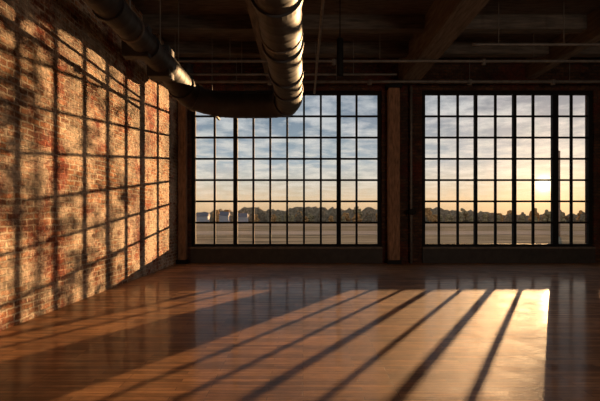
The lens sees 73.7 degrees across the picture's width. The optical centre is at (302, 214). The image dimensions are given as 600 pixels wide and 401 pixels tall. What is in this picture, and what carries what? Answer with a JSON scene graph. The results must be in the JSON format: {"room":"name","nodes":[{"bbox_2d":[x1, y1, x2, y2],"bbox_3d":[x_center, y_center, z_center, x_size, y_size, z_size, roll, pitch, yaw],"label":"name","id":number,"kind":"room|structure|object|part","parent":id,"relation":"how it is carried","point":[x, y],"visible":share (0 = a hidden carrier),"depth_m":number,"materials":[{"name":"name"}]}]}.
{"room":"empty industrial loft","nodes":[
{"label":"empty industrial loft","id":0,"kind":"room"},
{"bbox_2d":[0,0,177,330],"bbox_3d":[-4.120,-1.700,3.750,0.400,6.400,18.300,0,0,0],"label":"wall","id":1,"kind":"structure","parent":0,"point":[89,141],"depth_m":6.92,"materials":[{"name":"brick"}]},
{"bbox_2d":[0,263,599,400],"bbox_3d":[2.765,1.600,3.750,14.170,0.200,18.300,0,0,0],"label":"floor","id":2,"kind":"structure","parent":0,"point":[189,331],"depth_m":4.86,"materials":[{"name":"brown wood"}]},
{"bbox_2d":[176,102,188,263],"bbox_3d":[-3.734,-1.280,12.369,0.370,5.560,0.258,0,0,0],"label":"column","id":3,"kind":"structure","parent":2,"relation":"on","point":[182,110],"depth_m":12.30,"materials":[{"name":"brown wood"}]},
{"bbox_3d":[-3.734,1.440,12.379,0.330,0.120,0.238,0,0,0],"label":"plate","id":4,"kind":"part","parent":3,"relation":"part of","materials":[{"name":"black metal"}]},
{"bbox_2d":[385,83,401,263],"bbox_3d":[2.797,-1.280,12.339,0.464,5.560,0.318,0,0,0],"label":"column","id":5,"kind":"structure","parent":2,"relation":"on","point":[393,89],"depth_m":12.24,"materials":[{"name":"brown wood"}]},
{"bbox_3d":[2.797,1.440,12.349,0.424,0.120,0.298,0,0,0],"label":"plate","id":6,"kind":"part","parent":5,"relation":"part of","materials":[{"name":"black metal"}]},
{"bbox_2d":[131,0,599,57],"bbox_3d":[2.765,-5.000,3.750,14.170,0.200,18.300,0,0,0],"label":"ceiling","id":7,"kind":"structure","parent":0,"point":[144,6],"depth_m":9.59,"materials":[{"name":"brown wood"}]},
{"bbox_2d":[178,0,178,62],"bbox_3d":[-2.800,-3.959,3.750,0.060,1.878,15.500,0,0,0],"label":"ceiling pipe","id":8,"kind":"object","parent":7,"relation":"hanging from","point":[178,0],"visible":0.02,"depth_m":8.99,"materials":[{"name":"grey metal"}]},
{"bbox_2d":[175,34,192,78],"bbox_3d":[-3.220,-4.043,3.223,0.324,1.710,16.245,0,0,0],"label":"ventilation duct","id":9,"kind":"object","parent":7,"relation":"hanging from","point":[187,67],"visible":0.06,"depth_m":11.07,"materials":[{"name":"metal"}]},
{"bbox_2d":[160,0,219,119],"bbox_3d":[-2.500,-3.829,3.950,0.114,2.138,15.900,0,0,0],"label":"ceiling pipe","id":10,"kind":"object","parent":7,"relation":"hanging from","point":[217,117],"visible":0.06,"depth_m":7.00,"materials":[{"name":"grey metal"}]},
{"bbox_2d":[83,0,303,118],"bbox_3d":[-1.155,-3.300,1.212,2.329,3.196,12.224,0,0,0],"label":"ventilation duct","id":11,"kind":"object","parent":7,"relation":"hanging from","point":[280,21],"visible":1,"depth_m":5.10,"materials":[{"name":"metal"}]},
{"bbox_2d":[143,14,253,33],"bbox_3d":[-2.539,-4.724,9.900,2.759,0.349,0.260,0,0,0],"label":"joist","id":12,"kind":"object","parent":7,"relation":"attached to","point":[188,23],"visible":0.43,"depth_m":9.77,"materials":[{"name":"brown wood"}]},
{"bbox_2d":[164,41,259,56],"bbox_3d":[-2.539,-4.724,11.400,2.759,0.349,0.260,0,0,0],"label":"joist","id":13,"kind":"object","parent":7,"relation":"attached to","point":[186,48],"visible":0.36,"depth_m":11.27,"materials":[{"name":"brown wood"}]},
{"bbox_2d":[245,0,269,78],"bbox_3d":[-1.000,-4.574,3.749,0.300,0.649,17.499,0,0,0],"label":"ceiling beam","id":14,"kind":"structure","parent":7,"relation":"attached to","point":[252,13],"depth_m":9.24,"materials":[{"name":"brown wood"}]},
{"bbox_2d":[189,38,396,75],"bbox_3d":[-0.635,-4.384,11.100,6.470,1.028,0.060,0,0,0],"label":"ceiling pipe","id":15,"kind":"object","parent":7,"relation":"hanging from","point":[241,73],"visible":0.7,"depth_m":11.08,"materials":[{"name":"grey metal"}]},
{"bbox_2d":[313,0,324,93],"bbox_3d":[0.350,-4.309,4.150,0.060,1.178,16.300,0,0,0],"label":"ceiling pipe","id":16,"kind":"object","parent":7,"relation":"hanging from","point":[322,1],"visible":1,"depth_m":8.84,"materials":[{"name":"grey metal"}]},
{"bbox_2d":[302,41,407,56],"bbox_3d":[1.065,-4.724,11.400,3.810,0.349,0.260,0,0,0],"label":"joist","id":17,"kind":"object","parent":7,"relation":"attached to","point":[327,48],"visible":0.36,"depth_m":11.27,"materials":[{"name":"brown wood"}]},
{"bbox_2d":[302,14,424,33],"bbox_3d":[1.065,-4.724,9.900,3.810,0.349,0.260,0,0,0],"label":"joist","id":18,"kind":"object","parent":7,"relation":"attached to","point":[350,23],"visible":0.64,"depth_m":9.77,"materials":[{"name":"brown wood"}]},
{"bbox_2d":[177,34,599,64],"bbox_3d":[2.765,-4.404,10.400,13.270,0.988,0.105,0,0,0],"label":"ceiling pipe","id":19,"kind":"object","parent":7,"relation":"hanging from","point":[333,61],"visible":0.81,"depth_m":10.37,"materials":[{"name":"grey metal"}]},
{"bbox_2d":[194,57,599,84],"bbox_3d":[2.765,-4.404,12.000,13.270,0.988,0.135,0,0,0],"label":"ceiling pipe","id":20,"kind":"object","parent":7,"relation":"hanging from","point":[369,81],"visible":0.84,"depth_m":11.96,"materials":[{"name":"grey metal"}]},
{"bbox_2d":[399,0,489,84],"bbox_3d":[3.265,-4.479,3.749,0.570,0.839,17.499,0,0,0],"label":"ceiling beam","id":21,"kind":"structure","parent":7,"relation":"attached to","point":[445,20],"depth_m":9.27,"materials":[{"name":"brown wood"}]},
{"bbox_2d":[441,41,548,56],"bbox_3d":[5.250,-4.724,11.400,3.380,0.349,0.260,0,0,0],"label":"joist","id":22,"kind":"object","parent":7,"relation":"attached to","point":[457,48],"visible":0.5,"depth_m":11.27,"materials":[{"name":"brown wood"}]},
{"bbox_2d":[461,14,586,33],"bbox_3d":[5.250,-4.724,9.900,3.380,0.349,0.260,0,0,0],"label":"joist","id":23,"kind":"object","parent":7,"relation":"attached to","point":[482,23],"visible":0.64,"depth_m":9.77,"materials":[{"name":"brown wood"}]},
{"bbox_2d":[472,2,599,45],"bbox_3d":[6.650,-4.394,9.200,5.500,1.008,0.060,0,0,0],"label":"ceiling pipe","id":24,"kind":"object","parent":7,"relation":"hanging from","point":[498,43],"visible":1,"depth_m":9.17,"materials":[{"name":"grey metal"}]},
{"bbox_2d":[526,7,599,78],"bbox_3d":[7.100,-4.574,3.749,0.300,0.649,17.499,0,0,0],"label":"ceiling beam","id":25,"kind":"structure","parent":7,"relation":"attached to","point":[591,34],"depth_m":10.59,"materials":[{"name":"brown wood"}]},
{"bbox_2d":[573,41,599,56],"bbox_3d":[8.354,-4.724,11.400,2.189,0.349,0.260,0,0,0],"label":"joist","id":26,"kind":"object","parent":7,"relation":"attached to","point":[592,51],"visible":0.33,"depth_m":11.27,"materials":[{"name":"brown wood"}]},
{"bbox_2d":[179,58,599,262],"bbox_3d":[2.765,-1.700,12.700,13.370,6.400,0.400,0,0,0],"label":"wall","id":27,"kind":"structure","parent":0,"point":[438,71],"depth_m":12.50,"materials":[{"name":"brick"}]},
{"bbox_2d":[190,249,381,262],"bbox_3d":[-0.516,1.275,12.470,5.969,0.450,0.059,0,0,0],"label":"trim","id":28,"kind":"structure","parent":27,"relation":"attached to","point":[196,255],"depth_m":12.44,"materials":[{"name":"brown wood"}]},
{"bbox_2d":[190,91,382,248],"bbox_3d":[-0.516,-1.425,12.545,5.969,4.950,0.250,0,0,0],"label":"window","id":29,"kind":"structure","parent":27,"relation":"in","point":[338,94],"depth_m":12.57,"materials":[{"name":"black metal"}]},
{"bbox_3d":[-0.516,1.022,12.489,5.969,0.053,0.139,0,0,0],"label":"sill","id":30,"kind":"part","parent":29,"relation":"part of","materials":[{"name":"black metal"}]},
{"bbox_2d":[406,85,415,263],"bbox_3d":[3.344,-1.250,12.360,0.280,5.500,0.280,0,0,0],"label":"pipe","id":31,"kind":"object","parent":27,"relation":"attached to","point":[411,211],"visible":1,"depth_m":12.34,"materials":[{"name":"black metal"}]},
{"bbox_2d":[422,249,594,262],"bbox_3d":[6.406,1.275,12.470,5.375,0.450,0.059,0,0,0],"label":"trim","id":32,"kind":"structure","parent":27,"relation":"attached to","point":[428,255],"depth_m":12.44,"materials":[{"name":"brown wood"}]},
{"bbox_2d":[422,91,595,248],"bbox_3d":[6.406,-1.425,12.545,5.375,4.950,0.250,0,0,0],"label":"window","id":33,"kind":"structure","parent":27,"relation":"in","point":[554,95],"depth_m":12.57,"materials":[{"name":"black metal"}]},
{"bbox_3d":[6.406,1.022,12.489,5.375,0.053,0.139,0,0,0],"label":"sill","id":34,"kind":"part","parent":33,"relation":"part of","materials":[{"name":"black metal"}]},
{"label":"outside","id":35,"kind":"structure","parent":0,"visible":0},
{"bbox_2d":[196,221,584,243],"bbox_3d":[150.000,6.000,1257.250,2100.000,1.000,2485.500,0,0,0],"label":"ground","id":36,"kind":"structure","parent":35,"point":[200,239],"depth_m":97.78,"materials":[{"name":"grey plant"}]},
{"bbox_2d":[196,212,209,221],"bbox_3d":[-76.000,1.750,303.500,9.800,7.500,7.800,0,0,0],"label":"house","id":37,"kind":"structure","parent":36,"relation":"on","point":[200,216],"depth_m":300.01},
{"bbox_2d":[219,212,230,221],"bbox_3d":[-60.000,1.500,306.500,7.800,8.000,7.800,0,0,0],"label":"house","id":38,"kind":"structure","parent":36,"relation":"on","point":[223,216],"depth_m":303.03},
{"bbox_2d":[238,213,248,221],"bbox_3d":[-46.000,2.000,303.500,8.800,7.000,7.800,0,0,0],"label":"house","id":39,"kind":"structure","parent":36,"relation":"on","point":[242,217],"depth_m":300.08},
{"bbox_2d":[261,212,267,220],"bbox_3d":[-33.496,1.929,345.533,6.631,8.431,7.051,0,0,36],"label":"tree","id":40,"kind":"object","parent":36,"relation":"on","point":[264,217],"visible":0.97,"depth_m":343.67,"materials":[{"name":"green plant"}]},
{"bbox_2d":[271,214,276,221],"bbox_3d":[-24.715,2.622,334.412,5.324,7.020,5.653,0,0,9],"label":"tree","id":41,"kind":"object","parent":36,"relation":"on","point":[273,218],"visible":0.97,"depth_m":333.14,"materials":[{"name":"green plant"}]},
{"bbox_2d":[276,215,282,221],"bbox_3d":[-19.013,3.108,322.076,4.999,5.853,6.029,0,0,36],"label":"tree","id":42,"kind":"object","parent":36,"relation":"on","point":[278,218],"visible":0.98,"depth_m":320.30,"materials":[{"name":"green plant"}]},
{"bbox_2d":[283,213,289,221],"bbox_3d":[-13.615,1.936,333.825,6.054,8.625,5.511,0,0,24],"label":"tree","id":43,"kind":"object","parent":36,"relation":"on","point":[284,216],"visible":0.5,"depth_m":332.81,"materials":[{"name":"green plant"}]},
{"bbox_2d":[295,211,302,221],"bbox_3d":[-3.390,1.449,334.466,6.562,9.564,6.977,0,0,-37],"label":"tree","id":44,"kind":"object","parent":36,"relation":"on","point":[298,218],"visible":0.99,"depth_m":332.85,"materials":[{"name":"green plant"}]},
{"bbox_2d":[308,215,313,221],"bbox_3d":[6.253,3.034,333.958,6.406,6.033,5.312,0,0,7],"label":"tree","id":45,"kind":"object","parent":36,"relation":"on","point":[310,217],"visible":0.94,"depth_m":332.61,"materials":[{"name":"green plant"}]},
{"bbox_2d":[318,210,326,221],"bbox_3d":[15.713,1.003,335.060,7.165,10.741,7.377,0,0,-41],"label":"tree","id":46,"kind":"object","parent":36,"relation":"on","point":[323,214],"visible":0.57,"depth_m":332.57,"materials":[{"name":"green plant"}]},
{"bbox_2d":[341,212,350,220],"bbox_3d":[36.978,1.957,346.939,9.632,8.642,9.071,0,0,22],"label":"tree","id":47,"kind":"object","parent":36,"relation":"on","point":[346,215],"visible":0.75,"depth_m":344.64,"materials":[{"name":"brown plant"}]},
{"bbox_2d":[353,207,362,220],"bbox_3d":[47.266,-0.485,346.043,9.184,14.486,8.360,0,0,40],"label":"tree","id":48,"kind":"object","parent":36,"relation":"on","point":[359,210],"visible":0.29,"depth_m":344.13,"materials":[{"name":"green plant"}]},
{"bbox_2d":[363,210,372,221],"bbox_3d":[52.642,1.178,322.692,8.208,10.203,7.720,0,0,21],"label":"tree","id":49,"kind":"object","parent":36,"relation":"on","point":[367,217],"visible":0.99,"depth_m":321.35,"materials":[{"name":"green plant"}]},
{"bbox_2d":[196,231,584,234],"bbox_3d":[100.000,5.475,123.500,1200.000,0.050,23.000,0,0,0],"label":"runway","id":50,"kind":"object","parent":36,"relation":"on","point":[197,232],"visible":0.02,"depth_m":121.20,"materials":[{"name":"grey asphalt"}]},
{"bbox_2d":[209,206,584,220],"bbox_3d":[82.400,-1.274,368.501,404.800,13.549,14.596,0,0,0],"label":"woodland","id":51,"kind":"object","parent":36,"relation":"on","point":[314,211],"visible":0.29,"depth_m":363.92,"materials":[{"name":"green plant"}]},
{"bbox_2d":[425,208,432,220],"bbox_3d":[108.761,-0.035,345.440,8.833,12.917,7.588,0,0,-23],"label":"tree","id":52,"kind":"object","parent":36,"relation":"on","point":[428,213],"visible":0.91,"depth_m":343.21,"materials":[{"name":"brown plant"}]},
{"bbox_2d":[431,214,436,221],"bbox_3d":[107.045,2.713,321.908,7.094,6.503,6.094,0,0,-38],"label":"tree","id":53,"kind":"object","parent":36,"relation":"on","point":[434,217],"visible":0.83,"depth_m":320.57,"materials":[{"name":"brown plant"}]},
{"bbox_2d":[447,214,453,221],"bbox_3d":[122.379,2.647,333.764,6.295,6.905,6.915,0,0,-27],"label":"tree","id":54,"kind":"object","parent":36,"relation":"on","point":[449,215],"visible":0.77,"depth_m":331.56,"materials":[{"name":"green plant"}]},
{"bbox_2d":[459,212,462,221],"bbox_3d":[126.118,1.809,322.165,5.148,9.030,6.209,0,0,-31],"label":"tree","id":55,"kind":"object","parent":36,"relation":"on","point":[460,213],"visible":0.74,"depth_m":320.02,"materials":[{"name":"green plant"}]},
{"bbox_2d":[460,208,468,220],"bbox_3d":[139.082,0.270,346.299,8.772,12.659,7.985,0,0,-17],"label":"tree","id":56,"kind":"object","parent":36,"relation":"on","point":[465,213],"visible":0.66,"depth_m":344.01,"materials":[{"name":"green plant"}]},
{"bbox_2d":[482,213,488,221],"bbox_3d":[146.597,2.162,321.762,4.947,8.166,5.966,0,0,15],"label":"tree","id":57,"kind":"object","parent":36,"relation":"on","point":[485,215],"visible":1,"depth_m":319.91,"materials":[{"name":"green plant"}]},
{"bbox_2d":[505,213,511,221],"bbox_3d":[166.463,2.348,322.622,6.182,7.441,6.573,0,0,-42],"label":"tree","id":58,"kind":"object","parent":36,"relation":"on","point":[508,218],"visible":0.91,"depth_m":321.31,"materials":[{"name":"green plant"}]},
{"bbox_2d":[519,215,524,221],"bbox_3d":[176.375,2.895,322.081,4.187,6.305,4.600,0,0,-1],"label":"tree","id":59,"kind":"object","parent":36,"relation":"on","point":[522,219],"visible":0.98,"depth_m":320.61,"materials":[{"name":"green plant"}]},
{"bbox_2d":[518,212,526,221],"bbox_3d":[183.465,1.814,334.177,7.063,8.702,6.642,0,0,22],"label":"tree","id":60,"kind":"object","parent":36,"relation":"on","point":[522,213],"visible":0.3,"depth_m":333.18,"materials":[{"name":"green plant"}]},
{"bbox_2d":[528,208,539,221],"bbox_3d":[193.109,0.161,334.562,8.553,12.458,7.347,0,0,22],"label":"tree","id":61,"kind":"object","parent":36,"relation":"on","point":[536,212],"visible":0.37,"depth_m":331.43,"materials":[{"name":"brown plant"}]},
{"bbox_2d":[542,209,550,221],"bbox_3d":[197.235,0.943,322.205,7.742,11.029,7.047,0,0,31],"label":"tree","id":62,"kind":"object","parent":36,"relation":"on","point":[547,215],"visible":0.89,"depth_m":320.73,"materials":[{"name":"green plant"}]},
{"bbox_2d":[559,151,559,236],"bbox_3d":[65.030,-5.450,102.500,1.600,21.900,1.600,0,0,0],"label":"chimney","id":63,"kind":"object","parent":36,"relation":"on","point":[559,151],"visible":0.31,"depth_m":101.75,"materials":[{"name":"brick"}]},
{"bbox_2d":[560,213,565,221],"bbox_3d":[207.419,2.428,322.401,6.583,7.517,7.939,0,0,-35],"label":"tree","id":64,"kind":"object","parent":36,"relation":"on","point":[561,215],"visible":0.46,"depth_m":320.30,"materials":[{"name":"green plant"}]},
{"bbox_2d":[575,210,582,220],"bbox_3d":[239.559,0.997,345.920,7.397,10.507,6.354,0,0,41],"label":"tree","id":65,"kind":"object","parent":36,"relation":"on","point":[580,211],"visible":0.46,"depth_m":344.72,"materials":[{"name":"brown plant"}]},
{"bbox_2d":[579,212,584,221],"bbox_3d":[233.961,1.821,333.632,5.852,8.686,6.222,0,0,-16],"label":"tree","id":66,"kind":"object","parent":36,"relation":"on","point":[582,215],"visible":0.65,"depth_m":333.30,"materials":[{"name":"green plant"}]},
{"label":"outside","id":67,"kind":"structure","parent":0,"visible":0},
{"bbox_2d":[196,224,584,225],"bbox_3d":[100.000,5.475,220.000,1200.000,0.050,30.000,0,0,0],"label":"road","id":68,"kind":"structure","parent":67,"point":[196,224],"depth_m":218.54,"materials":[{"name":"grey asphalt"}]}
]}

